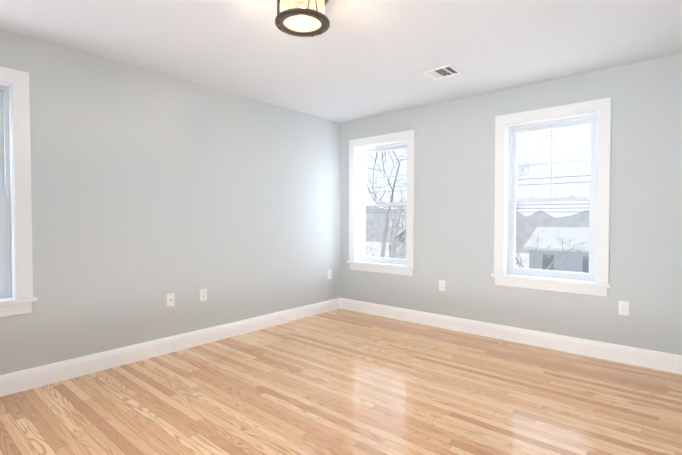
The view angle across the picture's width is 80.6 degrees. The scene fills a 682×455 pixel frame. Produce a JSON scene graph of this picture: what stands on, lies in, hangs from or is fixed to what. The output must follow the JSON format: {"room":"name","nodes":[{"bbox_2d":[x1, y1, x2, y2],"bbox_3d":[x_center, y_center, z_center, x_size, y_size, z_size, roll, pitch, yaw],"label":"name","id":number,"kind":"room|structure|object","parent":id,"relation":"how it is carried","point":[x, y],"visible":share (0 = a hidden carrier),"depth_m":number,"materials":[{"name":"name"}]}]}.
{"room":"empty bedroom","nodes":[
{"label":"empty bedroom","id":0,"kind":"room"},
{"bbox_2d":[0,29,339,374],"bbox_3d":[-1.737,-0.109,3.414,0.160,2.440,5.110,1,2,41],"label":"wall","id":1,"kind":"structure","parent":0,"point":[150,190],"depth_m":3.46,"materials":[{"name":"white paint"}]},
{"bbox_2d":[0,66,37,316],"bbox_3d":[-2.514,-0.229,2.477,0.210,1.658,0.990,1,2,41],"label":"window unit","id":2,"kind":"structure","parent":1,"relation":"in","point":[5,264],"depth_m":2.75,"materials":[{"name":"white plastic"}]},
{"bbox_2d":[0,298,339,396],"bbox_3d":[-1.618,1.041,3.443,0.016,0.140,4.950,1,2,41],"label":"baseboard","id":3,"kind":"structure","parent":1,"relation":"attached to","point":[24,380],"depth_m":3.38,"materials":[{"name":"white wood"}]},
{"bbox_2d":[167,293,174,306],"bbox_3d":[-1.510,0.643,3.566,0.008,0.114,0.070,1,2,41],"label":"jack","id":4,"kind":"object","parent":1,"relation":"attached to","point":[171,299],"visible":1,"depth_m":3.57,"materials":[{"name":"white plastic"}]},
{"bbox_2d":[200,288,206,300],"bbox_3d":[-1.301,0.637,3.809,0.008,0.114,0.070,1,2,41],"label":"duplex electrical outlet","id":5,"kind":"object","parent":1,"relation":"attached to","point":[203,294],"visible":1,"depth_m":3.81,"materials":[{"name":"white plastic"}]},
{"bbox_2d":[328,270,331,278],"bbox_3d":[-0.144,0.603,5.154,0.008,0.114,0.070,1,2,41],"label":"outlet","id":6,"kind":"object","parent":1,"relation":"attached to","point":[329,274],"visible":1,"depth_m":5.16,"materials":[{"name":"white plastic"}]},
{"bbox_2d":[0,309,681,454],"bbox_3d":[-0.202,1.197,2.229,4.070,0.120,5.270,1,2,41],"label":"floor","id":7,"kind":"structure","parent":0,"point":[341,382],"depth_m":2.61,"materials":[{"name":"brown wood"}]},
{"bbox_2d":[0,0,681,122],"bbox_3d":[-0.202,-1.362,2.173,4.070,0.120,5.270,1,2,41],"label":"ceiling","id":8,"kind":"structure","parent":0,"point":[358,59],"depth_m":2.86,"materials":[{"name":"white paint"}]},
{"bbox_2d":[275,0,329,36],"bbox_3d":[-0.211,-1.201,2.204,0.300,0.203,0.300,1,2,41],"label":"ceiling light","id":9,"kind":"object","parent":8,"relation":"attached to","point":[303,18],"visible":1,"depth_m":2.16,"materials":[{"name":"brown metal"}]},
{"bbox_2d":[422,64,462,79],"bbox_3d":[0.869,-1.326,3.443,0.260,0.010,0.240,1,2,41],"label":"ceiling vent","id":10,"kind":"object","parent":8,"relation":"in","point":[449,70],"visible":1,"depth_m":3.43,"materials":[{"name":"white metal"}]},
{"bbox_2d":[340,53,681,354],"bbox_3d":[1.464,-0.125,4.138,4.070,2.440,0.160,1,2,41],"label":"wall","id":11,"kind":"structure","parent":0,"point":[454,211],"depth_m":3.70,"materials":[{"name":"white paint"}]},
{"bbox_2d":[347,130,415,275],"bbox_3d":[0.514,-0.283,4.925,0.990,1.658,0.210,1,2,41],"label":"window unit","id":12,"kind":"structure","parent":11,"relation":"in","point":[365,151],"depth_m":4.98,"materials":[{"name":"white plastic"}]},
{"bbox_2d":[439,280,444,290],"bbox_3d":[1.094,0.630,4.362,0.070,0.114,0.008,1,2,41],"label":"electrical outlet","id":13,"kind":"object","parent":11,"relation":"attached to","point":[441,285],"visible":1,"depth_m":4.36,"materials":[{"name":"white plastic"}]},
{"bbox_2d":[340,298,681,373],"bbox_3d":[1.406,1.026,4.097,3.750,0.140,0.016,1,2,41],"label":"baseboard","id":14,"kind":"structure","parent":11,"relation":"attached to","point":[663,361],"depth_m":3.75,"materials":[{"name":"white wood"}]},
{"bbox_2d":[491,97,611,296],"bbox_3d":[1.924,-0.257,3.713,0.990,1.658,0.210,1,2,41],"label":"window unit","id":15,"kind":"structure","parent":11,"relation":"in","point":[515,131],"depth_m":3.67,"materials":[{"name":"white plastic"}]},
{"bbox_2d":[618,301,628,315],"bbox_3d":[2.323,0.663,3.306,0.070,0.114,0.008,1,2,41],"label":"electrical outlet","id":16,"kind":"object","parent":11,"relation":"attached to","point":[623,307],"visible":1,"depth_m":3.30,"materials":[{"name":"white plastic"}]},
{"label":"outside","id":17,"kind":"structure","parent":0,"visible":0},
{"bbox_2d":[365,242,584,280],"bbox_3d":[14.688,3.482,45.501,270.000,0.200,240.000,1,2,41],"label":"ground","id":18,"kind":"structure","parent":17,"point":[377,245],"depth_m":50.59,"materials":[{"name":"white snow"}]},
{"bbox_2d":[365,150,406,258],"bbox_3d":[1.792,-1.327,16.857,10.894,12.393,10.309,1,2,41],"label":"tree","id":19,"kind":"object","parent":18,"relation":"on","point":[384,234],"depth_m":17.94,"materials":[{"name":"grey plant"}]},
{"bbox_2d":[379,183,405,257],"bbox_3d":[4.418,0.333,22.501,6.763,7.168,7.982,1,2,41],"label":"tree","id":20,"kind":"object","parent":18,"relation":"on","point":[402,224],"depth_m":20.59,"materials":[{"name":"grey plant"}]},
{"bbox_2d":[389,210,405,258],"bbox_3d":[11.322,0.646,43.057,9.700,5.580,8.700,1,2,41],"label":"house","id":21,"kind":"structure","parent":18,"relation":"on","point":[404,249],"depth_m":42.20,"materials":[{"name":"beige"}]},
{"bbox_2d":[385,149,533,264],"bbox_3d":[3.479,-0.839,15.482,7.429,10.197,10.336,1,2,41],"label":"tree","id":22,"kind":"object","parent":18,"relation":"on","point":[400,232],"depth_m":15.34,"materials":[{"name":"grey plant"}]},
{"bbox_2d":[365,206,588,252],"bbox_3d":[24.465,-0.542,56.791,250.000,7.348,9.998,1,2,41],"label":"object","id":23,"kind":"object","parent":18,"relation":"on","point":[582,216],"depth_m":51.16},
{"bbox_2d":[515,229,588,276],"bbox_3d":[9.761,1.691,19.816,6.162,4.542,3.060,1,2,41],"label":"tree","id":24,"kind":"object","parent":18,"relation":"on","point":[535,260],"depth_m":20.13,"materials":[{"name":"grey plant"}]},
{"bbox_2d":[523,227,588,272],"bbox_3d":[20.385,1.840,31.993,8.900,3.680,7.700,1,2,41],"label":"house","id":25,"kind":"structure","parent":18,"relation":"on","point":[576,263],"depth_m":31.19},
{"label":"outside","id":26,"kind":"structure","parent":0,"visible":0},
{"bbox_2d":[365,175,590,209],"bbox_3d":[3.237,-1.208,16.728,70.222,1.870,0.618,1,2,45],"label":"power lines","id":27,"kind":"structure","parent":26,"point":[517,185],"depth_m":13.48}
]}

